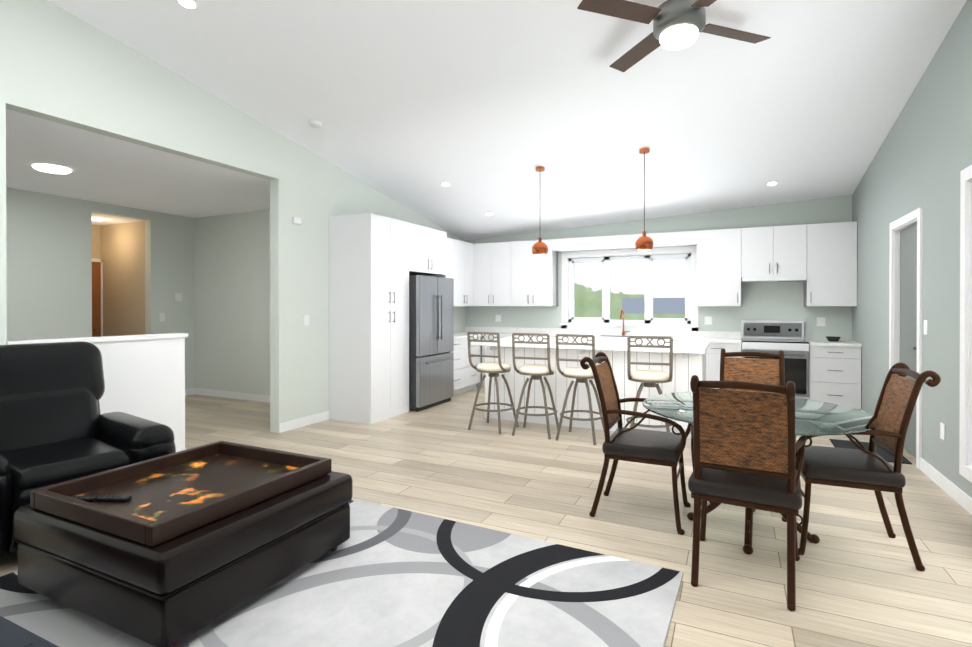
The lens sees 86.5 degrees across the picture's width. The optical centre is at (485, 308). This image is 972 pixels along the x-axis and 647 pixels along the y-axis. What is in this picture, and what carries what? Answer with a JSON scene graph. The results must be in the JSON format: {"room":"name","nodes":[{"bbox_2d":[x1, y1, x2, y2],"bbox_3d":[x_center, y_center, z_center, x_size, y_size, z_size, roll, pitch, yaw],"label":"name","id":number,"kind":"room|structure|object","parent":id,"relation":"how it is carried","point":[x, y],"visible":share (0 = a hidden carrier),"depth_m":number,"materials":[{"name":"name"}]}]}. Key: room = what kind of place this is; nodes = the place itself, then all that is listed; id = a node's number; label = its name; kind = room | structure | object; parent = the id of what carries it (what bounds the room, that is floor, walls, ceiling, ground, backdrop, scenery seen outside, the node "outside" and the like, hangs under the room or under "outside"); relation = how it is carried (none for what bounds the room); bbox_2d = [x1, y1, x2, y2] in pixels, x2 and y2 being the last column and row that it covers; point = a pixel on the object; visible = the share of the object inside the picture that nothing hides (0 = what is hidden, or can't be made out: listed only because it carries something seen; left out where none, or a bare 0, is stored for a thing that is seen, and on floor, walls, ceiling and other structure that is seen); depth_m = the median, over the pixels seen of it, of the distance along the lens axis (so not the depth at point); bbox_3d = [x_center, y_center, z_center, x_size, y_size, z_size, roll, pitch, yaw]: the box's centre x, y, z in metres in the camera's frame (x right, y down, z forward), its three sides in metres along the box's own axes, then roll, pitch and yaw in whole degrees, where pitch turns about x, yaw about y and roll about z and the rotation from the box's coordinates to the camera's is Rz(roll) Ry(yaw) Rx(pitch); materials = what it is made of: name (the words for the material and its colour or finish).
{"room":"dining room","nodes":[
{"label":"dining room","id":0,"kind":"room"},
{"bbox_2d":[92,225,99,258],"bbox_3d":[-6.192,-0.033,7.687,0.130,2.750,0.720,0,0,26],"label":"wall","id":1,"kind":"structure","parent":0,"point":[95,228],"depth_m":7.95,"materials":[{"name":"beige"}]},
{"bbox_2d":[92,258,102,336],"bbox_3d":[-6.082,0.292,7.635,0.105,2.100,0.750,0,0,26],"label":"hall door","id":2,"kind":"structure","parent":1,"relation":"in","point":[97,297],"depth_m":7.91,"materials":[{"name":"brown wood"}]},
{"bbox_2d":[6,187,194,388],"bbox_3d":[-5.678,-0.025,5.870,0.130,2.750,4.930,0,0,26],"label":"wall","id":3,"kind":"structure","parent":0,"point":[49,264],"depth_m":6.57,"materials":[{"name":"grey paint"}]},
{"bbox_2d":[159,313,164,320],"bbox_3d":[-4.770,0.132,7.603,0.008,0.120,0.080,0,0,26],"label":"light switch","id":4,"kind":"object","parent":3,"relation":"attached to","point":[161,315],"depth_m":7.60,"materials":[{"name":"white plastic"}]},
{"bbox_2d":[174,293,181,300],"bbox_3d":[-4.660,-0.169,7.816,0.020,0.120,0.120,0,0,26],"label":"light switch","id":5,"kind":"object","parent":3,"relation":"attached to","point":[177,296],"depth_m":7.80,"materials":[{"name":"white plastic"}]},
{"bbox_2d":[185,388,193,395],"bbox_3d":[-4.700,1.291,7.746,0.014,0.100,0.630,0,0,26],"label":"baseboard","id":6,"kind":"structure","parent":3,"relation":"attached to","point":[190,391],"depth_m":7.98,"materials":[{"name":"white wood"}]},
{"bbox_2d":[92,213,144,225],"bbox_3d":[-5.688,-1.342,7.439,1.250,0.130,1.020,0,0,26],"label":"ceiling","id":7,"kind":"structure","parent":0,"point":[108,219],"depth_m":7.51,"materials":[{"name":"white paint"}]},
{"bbox_2d":[100,221,144,335],"bbox_3d":[-5.495,-0.034,7.845,1.250,2.750,0.130,0,0,26],"label":"wall","id":8,"kind":"structure","parent":0,"point":[119,249],"depth_m":7.74,"materials":[{"name":"beige paint"}]},
{"bbox_2d":[6,109,269,217],"bbox_3d":[-4.317,-1.473,5.210,3.150,0.150,5.190,0,0,26],"label":"ceiling","id":9,"kind":"structure","parent":0,"point":[109,170],"depth_m":5.44,"materials":[{"name":"white paint"}]},
{"bbox_2d":[32,164,71,173],"bbox_3d":[-4.314,-1.382,5.137,0.300,0.030,0.300,0,0,26],"label":"recessed light","id":10,"kind":"object","parent":9,"relation":"in","point":[50,168],"visible":1,"depth_m":5.09,"materials":[{"name":"white plastic"}]},
{"bbox_2d":[194,209,269,394],"bbox_3d":[-3.222,-0.033,7.497,3.150,2.750,0.130,0,0,26],"label":"wall","id":11,"kind":"structure","parent":0,"point":[232,295],"depth_m":7.68,"materials":[{"name":"grey paint"}]},
{"bbox_2d":[194,388,269,402],"bbox_3d":[-3.194,1.293,7.410,3.020,0.100,0.014,0,0,26],"label":"baseboard","id":12,"kind":"structure","parent":11,"relation":"attached to","point":[199,391],"depth_m":7.68,"materials":[{"name":"white wood"}]},
{"bbox_2d":[0,0,464,449],"bbox_3d":[-2.849,-1.095,4.473,0.165,4.900,11.130,0,0,26],"label":"wall","id":13,"kind":"structure","parent":0,"point":[59,65],"depth_m":4.57,"materials":[{"name":"grey"}]},
{"bbox_2d":[292,217,300,223],"bbox_3d":[-2.126,-0.985,5.802,0.030,0.070,0.110,0,0,26],"label":"sensor","id":14,"kind":"object","parent":13,"relation":"attached to","point":[296,220],"visible":0.98,"depth_m":5.78,"materials":[{"name":"white"}]},
{"bbox_2d":[279,411,328,432],"bbox_3d":[-2.075,1.299,5.937,0.014,0.100,0.760,0,0,26],"label":"baseboard","id":15,"kind":"structure","parent":13,"relation":"attached to","point":[297,423],"depth_m":5.90,"materials":[{"name":"white wood"}]},
{"bbox_2d":[304,315,308,325],"bbox_3d":[-2.069,0.139,5.951,0.008,0.120,0.080,0,0,26],"label":"light switch","id":16,"kind":"object","parent":13,"relation":"attached to","point":[306,320],"visible":1,"depth_m":5.95,"materials":[{"name":"white plastic"}]},
{"bbox_2d":[409,223,446,276],"bbox_3d":[-1.079,-0.802,7.275,0.633,0.630,0.946,0,0,26],"label":"upper cabinet","id":17,"kind":"object","parent":13,"relation":"attached to","point":[427,246],"depth_m":7.14,"materials":[{"name":"white"}]},
{"bbox_2d":[447,238,454,305],"bbox_3d":[-0.835,-0.575,8.107,0.353,1.090,0.720,0,0,26],"label":"upper cabinet","id":18,"kind":"object","parent":13,"relation":"attached to","point":[450,242],"depth_m":8.28,"materials":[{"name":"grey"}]},
{"bbox_2d":[455,240,473,305],"bbox_3d":[-0.525,-0.578,8.751,0.353,1.090,0.710,0,0,26],"label":"upper cabinet","id":19,"kind":"object","parent":13,"relation":"attached to","point":[460,263],"depth_m":8.68,"materials":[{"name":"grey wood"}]},
{"bbox_2d":[0,387,971,646],"bbox_3d":[-2.792,1.405,4.529,12.600,0.100,11.800,0,0,26],"label":"floor","id":20,"kind":"structure","parent":0,"point":[860,581],"depth_m":3.33,"materials":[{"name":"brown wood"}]},
{"bbox_2d":[0,498,682,646],"bbox_3d":[-0.904,1.359,2.269,3.050,0.012,2.440,0,0,27],"label":"rug","id":21,"kind":"object","parent":20,"relation":"on","point":[384,576],"visible":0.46,"depth_m":2.39,"materials":[{"name":"white fabric"}]},
{"bbox_2d":[0,616,58,646],"bbox_3d":[-2.168,0.922,1.321,2.300,0.870,1.060,0,0,26],"label":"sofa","id":22,"kind":"object","parent":21,"relation":"on","point":[12,634],"visible":1,"depth_m":1.43,"materials":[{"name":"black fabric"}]},
{"bbox_2d":[0,341,175,555],"bbox_3d":[-2.673,0.791,3.191,1.032,1.116,1.068,0,0,36],"label":"recliner","id":23,"kind":"object","parent":21,"relation":"on","point":[56,426],"visible":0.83,"depth_m":3.25,"materials":[{"name":"black leather"}]},
{"bbox_2d":[13,471,352,646],"bbox_3d":[-1.492,1.141,2.683,1.140,0.420,1.100,0,0,26],"label":"ottoman","id":24,"kind":"object","parent":21,"relation":"on","point":[173,592],"visible":0.81,"depth_m":2.22,"materials":[{"name":"black leather"}]},
{"bbox_2d":[30,441,331,546],"bbox_3d":[-1.501,0.890,2.664,0.920,0.080,1.000,0,0,26],"label":"tray","id":25,"kind":"object","parent":24,"relation":"on","point":[176,494],"visible":0.98,"depth_m":2.58,"materials":[{"name":"brown wood"}]},
{"bbox_2d":[69,495,97,501],"bbox_3d":[-1.940,0.908,2.465,0.150,0.020,0.045,0,0,-1],"label":"remote","id":26,"kind":"object","parent":25,"relation":"on","point":[88,498],"visible":0.6,"depth_m":2.46,"materials":[{"name":"black plastic"}]},
{"bbox_2d":[95,495,131,501],"bbox_3d":[-1.782,0.908,2.472,0.150,0.020,0.045,0,0,2],"label":"remote","id":27,"kind":"object","parent":25,"relation":"on","point":[122,498],"visible":1,"depth_m":2.46,"materials":[{"name":"black plastic"}]},
{"bbox_2d":[329,213,408,423],"bbox_3d":[-1.454,0.117,6.498,0.633,2.460,0.787,0,0,26],"label":"tall cabinet","id":28,"kind":"object","parent":20,"relation":"on","point":[375,261],"depth_m":6.19,"materials":[{"name":"white wood"}]},
{"bbox_2d":[409,275,453,411],"bbox_3d":[-0.961,0.456,7.223,0.764,1.775,0.906,0,0,26],"label":"fridge","id":29,"kind":"object","parent":20,"relation":"on","point":[431,341],"visible":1,"depth_m":6.91,"materials":[{"name":"grey metal"}]},
{"bbox_2d":[452,333,480,394],"bbox_3d":[-0.605,0.839,8.231,0.666,1.000,1.123,0,0,26],"label":"base cabinet","id":30,"kind":"object","parent":20,"relation":"on","point":[466,376],"visible":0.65,"depth_m":8.12,"materials":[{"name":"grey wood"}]},
{"bbox_2d":[476,338,481,386],"bbox_3d":[-0.223,0.900,9.049,0.646,0.870,0.613,0,0,26],"label":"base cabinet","id":31,"kind":"object","parent":20,"relation":"on","point":[477,384],"depth_m":8.67,"materials":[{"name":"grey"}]},
{"bbox_2d":[482,338,496,387],"bbox_3d":[0.262,0.901,8.816,0.429,0.870,0.613,0,0,26],"label":"base cabinet","id":32,"kind":"object","parent":20,"relation":"on","point":[483,347],"depth_m":8.62,"materials":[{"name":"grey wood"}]},
{"bbox_2d":[467,332,518,433],"bbox_3d":[0.083,0.806,5.801,0.454,1.096,0.467,0,0,32],"label":"stool","id":33,"kind":"object","parent":20,"relation":"on","point":[493,369],"visible":0.98,"depth_m":5.69,"materials":[{"name":"beige metal"}]},
{"bbox_2d":[512,333,558,438],"bbox_3d":[0.543,0.806,5.580,0.454,1.096,0.467,0,0,22],"label":"stool","id":34,"kind":"object","parent":20,"relation":"on","point":[536,371],"visible":1,"depth_m":5.44,"materials":[{"name":"beige metal"}]},
{"bbox_2d":[555,334,604,444],"bbox_3d":[0.993,0.807,5.364,0.454,1.096,0.467,0,0,29],"label":"stool","id":35,"kind":"object","parent":20,"relation":"on","point":[580,374],"visible":0.83,"depth_m":5.25,"materials":[{"name":"beige metal"}]},
{"bbox_2d":[475,345,705,438],"bbox_3d":[1.239,0.893,6.108,2.486,0.910,1.060,0,0,26],"label":"kitchen island","id":36,"kind":"object","parent":20,"relation":"on","point":[689,360],"depth_m":5.85,"materials":[{"name":"white wood"}]},
{"bbox_2d":[471,337,709,352],"bbox_3d":[1.226,0.419,6.089,2.550,0.040,1.180,0,0,26],"label":"island countertop","id":37,"kind":"structure","parent":36,"relation":"on","point":[619,346],"depth_m":5.71,"materials":[{"name":"white stone"}]},
{"bbox_2d":[580,352,691,534],"bbox_3d":[1.008,0.844,3.456,0.664,1.051,0.564,0,0,26],"label":"dining chair","id":38,"kind":"object","parent":20,"relation":"on","point":[632,444],"visible":0.85,"depth_m":3.33,"materials":[{"name":"black leather"}]},
{"bbox_2d":[626,336,672,431],"bbox_3d":[1.607,0.809,5.069,0.454,1.096,0.467,0,0,18],"label":"stool","id":39,"kind":"object","parent":20,"relation":"on","point":[649,378],"visible":0.83,"depth_m":4.90,"materials":[{"name":"beige metal"}]},
{"bbox_2d":[706,342,740,388],"bbox_3d":[3.301,0.908,7.356,0.595,0.870,0.613,0,0,26],"label":"base cabinet","id":40,"kind":"object","parent":20,"relation":"on","point":[713,353],"depth_m":7.08,"materials":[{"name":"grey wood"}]},
{"bbox_2d":[458,330,740,341],"bbox_3d":[1.522,0.449,8.194,4.530,0.040,0.640,0,0,26],"label":"countertop","id":41,"kind":"structure","parent":40,"relation":"on","point":[604,336],"depth_m":7.96,"materials":[{"name":"white stone"}]},
{"bbox_2d":[709,348,784,502],"bbox_3d":[1.922,0.842,3.745,0.564,1.051,0.664,0,0,28],"label":"dining chair","id":42,"kind":"object","parent":20,"relation":"on","point":[757,370],"visible":0.25,"depth_m":3.93,"materials":[{"name":"brown wicker"}]},
{"bbox_2d":[688,375,806,610],"bbox_3d":[1.327,0.847,2.653,0.564,1.051,0.664,0,0,30],"label":"dining chair","id":43,"kind":"object","parent":20,"relation":"on","point":[746,447],"visible":1,"depth_m":2.48,"materials":[{"name":"brown wicker"}]},
{"bbox_2d":[642,392,879,554],"bbox_3d":[1.618,0.990,3.164,1.264,0.757,1.264,0,0,26],"label":"dining table","id":44,"kind":"object","parent":20,"relation":"on","point":[816,418],"visible":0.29,"depth_m":2.99,"materials":[{"name":"clear glass"}]},
{"bbox_2d":[741,320,808,398],"bbox_3d":[3.898,0.750,7.010,0.770,1.150,0.700,0,0,26],"label":"stove","id":45,"kind":"object","parent":20,"relation":"on","point":[776,337],"visible":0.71,"depth_m":6.82,"materials":[{"name":"silver metal"}]},
{"bbox_2d":[809,342,861,409],"bbox_3d":[4.520,0.910,6.771,0.550,0.870,0.613,0,0,26],"label":"base cabinet","id":46,"kind":"object","parent":20,"relation":"on","point":[834,372],"depth_m":6.49,"materials":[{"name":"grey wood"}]},
{"bbox_2d":[805,340,861,345],"bbox_3d":[4.515,0.455,6.757,0.550,0.040,0.640,0,0,26],"label":"countertop","id":47,"kind":"structure","parent":46,"relation":"on","point":[812,342],"depth_m":6.54,"materials":[{"name":"white stone"}]},
{"bbox_2d":[826,336,840,341],"bbox_3d":[4.561,0.405,6.784,0.170,0.060,0.170,0,0,26],"label":"bowl","id":48,"kind":"object","parent":47,"relation":"on","point":[832,339],"visible":1,"depth_m":6.74,"materials":[{"name":"black ceramic"}]},
{"bbox_2d":[781,363,940,571],"bbox_3d":[2.107,0.846,2.969,0.664,1.051,0.564,0,0,22],"label":"dining chair","id":49,"kind":"object","parent":20,"relation":"on","point":[864,468],"visible":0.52,"depth_m":2.82,"materials":[{"name":"brown wicker"}]},
{"bbox_2d":[829,439,911,464],"bbox_3d":[3.612,1.348,4.892,0.510,0.012,0.680,0,0,26],"label":"door mat","id":50,"kind":"object","parent":20,"relation":"on","point":[879,451],"visible":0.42,"depth_m":4.98,"materials":[{"name":"black"}]},
{"bbox_2d":[48,0,966,240],"bbox_3d":[-0.119,-2.317,3.229,6.130,2.263,11.260,0,0,26],"label":"ceiling","id":51,"kind":"structure","parent":0,"point":[482,107],"depth_m":4.71,"materials":[{"name":"white paint"}]},
{"bbox_2d":[175,0,198,9],"bbox_3d":[-2.135,-2.184,3.686,0.150,0.013,0.150,-3,-10,25],"label":"recessed light","id":52,"kind":"object","parent":51,"relation":"in","point":[190,4],"visible":1,"depth_m":3.70,"materials":[{"name":"white plastic"}]},
{"bbox_2d":[309,119,321,127],"bbox_3d":[-1.763,-1.904,5.338,0.130,0.035,0.130,-3,-10,25],"label":"smoke detector","id":53,"kind":"object","parent":51,"relation":"attached to","point":[313,123],"visible":1,"depth_m":5.31,"materials":[{"name":"white plastic"}]},
{"bbox_2d":[440,182,450,186],"bbox_3d":[-0.535,-1.647,6.859,0.150,0.013,0.150,-3,-10,25],"label":"recessed light","id":54,"kind":"object","parent":51,"relation":"in","point":[446,184],"visible":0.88,"depth_m":6.85,"materials":[{"name":"white plastic"}]},
{"bbox_2d":[484,212,493,215],"bbox_3d":[0.047,-1.458,7.978,0.150,0.013,0.150,-3,-10,25],"label":"recessed light","id":55,"kind":"object","parent":51,"relation":"in","point":[488,213],"visible":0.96,"depth_m":7.95,"materials":[{"name":"white"}]},
{"bbox_2d":[532,166,547,254],"bbox_3d":[0.659,-1.184,6.299,0.200,1.062,0.200,0,0,26],"label":"pendant light","id":56,"kind":"object","parent":51,"relation":"hanging from","point":[539,247],"visible":1,"depth_m":6.24,"materials":[{"name":"orange metal"}]},
{"bbox_2d":[635,148,653,250],"bbox_3d":[1.768,-1.212,5.767,0.200,1.124,0.200,0,0,26],"label":"pendant light","id":57,"kind":"object","parent":51,"relation":"hanging from","point":[643,242],"visible":1,"depth_m":5.72,"materials":[{"name":"orange metal"}]},
{"bbox_2d":[577,0,770,71],"bbox_3d":[1.286,-1.956,3.443,1.127,0.412,1.127,0,0,26],"label":"ceiling fan","id":58,"kind":"object","parent":51,"relation":"hanging from","point":[679,24],"visible":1,"depth_m":3.36,"materials":[{"name":"brown wood"}]},
{"bbox_2d":[765,181,778,185],"bbox_3d":[3.656,-1.594,6.599,0.150,0.013,0.150,-3,-10,25],"label":"recessed light","id":59,"kind":"object","parent":51,"relation":"in","point":[771,183],"visible":1,"depth_m":6.58,"materials":[{"name":"white plastic"}]},
{"bbox_2d":[465,195,851,340],"bbox_3d":[2.290,-1.111,8.251,6.130,4.900,0.130,0,0,26],"label":"wall","id":60,"kind":"structure","parent":0,"point":[776,301],"depth_m":7.50,"materials":[{"name":"grey"}]},
{"bbox_2d":[474,242,509,305],"bbox_3d":[0.163,-0.579,9.007,0.737,1.090,0.343,0,0,26],"label":"upper cabinet","id":61,"kind":"object","parent":60,"relation":"attached to","point":[491,260],"depth_m":8.84,"materials":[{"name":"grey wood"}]},
{"bbox_2d":[496,315,500,321],"bbox_3d":[0.216,0.175,9.170,0.100,0.120,0.008,0,0,26],"label":"electrical outlet","id":62,"kind":"object","parent":60,"relation":"attached to","point":[498,318],"visible":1,"depth_m":9.16,"materials":[{"name":"white plastic"}]},
{"bbox_2d":[510,239,557,305],"bbox_3d":[0.819,-0.578,8.692,0.720,1.090,0.343,0,0,26],"label":"upper cabinet","id":63,"kind":"object","parent":60,"relation":"attached to","point":[517,273],"depth_m":8.55,"materials":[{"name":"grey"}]},
{"bbox_2d":[466,327,740,337],"bbox_3d":[1.658,0.383,8.477,4.530,0.090,0.012,0,0,26],"label":"countertop","id":64,"kind":"structure","parent":60,"relation":"attached to","point":[501,330],"depth_m":8.24,"materials":[{"name":"white stone"}]},
{"bbox_2d":[552,231,696,251],"bbox_3d":[2.127,-1.032,8.063,2.176,0.175,0.340,0,0,26],"label":"valance","id":65,"kind":"object","parent":60,"relation":"attached to","point":[674,239],"visible":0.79,"depth_m":7.93,"materials":[{"name":"white"}]},
{"bbox_2d":[560,246,699,330],"bbox_3d":[2.249,-0.301,8.249,2.160,1.280,0.175,0,0,26],"label":"window","id":66,"kind":"structure","parent":60,"relation":"in","point":[605,261],"depth_m":8.17,"materials":[{"name":"white plastic"}]},
{"bbox_2d":[705,316,711,324],"bbox_3d":[3.308,0.182,7.686,0.100,0.120,0.008,0,0,26],"label":"electrical outlet","id":67,"kind":"object","parent":60,"relation":"attached to","point":[708,319],"depth_m":7.68,"materials":[{"name":"white plastic"}]},
{"bbox_2d":[697,229,740,305],"bbox_3d":[3.368,-0.572,7.467,0.574,1.090,0.343,0,0,26],"label":"upper cabinet","id":68,"kind":"object","parent":60,"relation":"attached to","point":[718,251],"depth_m":7.31,"materials":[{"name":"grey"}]},
{"bbox_2d":[741,224,808,280],"bbox_3d":[3.979,-0.771,7.173,0.780,0.690,0.343,0,0,26],"label":"upper cabinet","id":69,"kind":"object","parent":60,"relation":"attached to","point":[773,253],"depth_m":7.01,"materials":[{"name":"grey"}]},
{"bbox_2d":[817,317,824,325],"bbox_3d":[4.588,0.184,7.071,0.100,0.120,0.008,0,0,26],"label":"electrical outlet","id":70,"kind":"object","parent":60,"relation":"attached to","point":[820,321],"depth_m":7.07,"materials":[{"name":"white plastic"}]},
{"bbox_2d":[801,221,856,305],"bbox_3d":[4.578,-0.570,6.886,0.550,1.090,0.343,0,0,26],"label":"upper cabinet","id":71,"kind":"object","parent":60,"relation":"attached to","point":[820,260],"depth_m":6.73,"materials":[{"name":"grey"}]},
{"bbox_2d":[852,0,971,497],"bbox_3d":[2.557,-1.083,1.877,0.130,4.900,11.130,0,0,26],"label":"wall","id":72,"kind":"structure","parent":0,"point":[923,157],"depth_m":4.15,"materials":[{"name":"grey"}]},
{"bbox_2d":[889,207,922,468],"bbox_3d":[3.917,0.252,4.736,0.148,2.205,0.940,0,0,26],"label":"door frame","id":73,"kind":"structure","parent":72,"relation":"attached to","point":[897,226],"depth_m":4.93,"materials":[{"name":"white wood"}]},
{"bbox_2d":[900,224,916,457],"bbox_3d":[3.907,0.291,4.740,0.080,2.102,0.758,0,0,26],"label":"door","id":74,"kind":"structure","parent":72,"relation":"in","point":[908,296],"depth_m":4.80,"materials":[{"name":"grey paint"}]},
{"bbox_2d":[924,320,927,334],"bbox_3d":[3.614,0.157,4.243,0.008,0.120,0.080,0,0,26],"label":"light switch","id":75,"kind":"object","parent":72,"relation":"attached to","point":[925,327],"visible":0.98,"depth_m":4.23,"materials":[{"name":"white plastic"}]},
{"bbox_2d":[940,422,944,439],"bbox_3d":[3.445,0.928,3.894,0.008,0.120,0.080,0,0,26],"label":"electrical outlet","id":76,"kind":"object","parent":72,"relation":"attached to","point":[942,430],"visible":0.98,"depth_m":3.89,"materials":[{"name":"white plastic"}]},
{"bbox_2d":[920,458,971,514],"bbox_3d":[2.989,1.312,2.953,0.014,0.100,3.085,0,0,26],"label":"baseboard","id":77,"kind":"structure","parent":72,"relation":"attached to","point":[958,495],"depth_m":3.78,"materials":[{"name":"white wood"}]},
{"bbox_2d":[959,165,971,482],"bbox_3d":[2.952,0.103,2.725,0.148,2.090,1.800,0,0,26],"label":"window","id":78,"kind":"structure","parent":72,"relation":"in","point":[965,448],"depth_m":3.49,"materials":[{"name":"white wood"}]},
{"label":"outside","id":79,"kind":"structure","parent":0,"visible":0},
{"bbox_2d":[575,259,684,319],"bbox_3d":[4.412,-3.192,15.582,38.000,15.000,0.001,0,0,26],"label":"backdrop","id":80,"kind":"structure","parent":79,"point":[627,286],"depth_m":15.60,"materials":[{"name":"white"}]}
]}

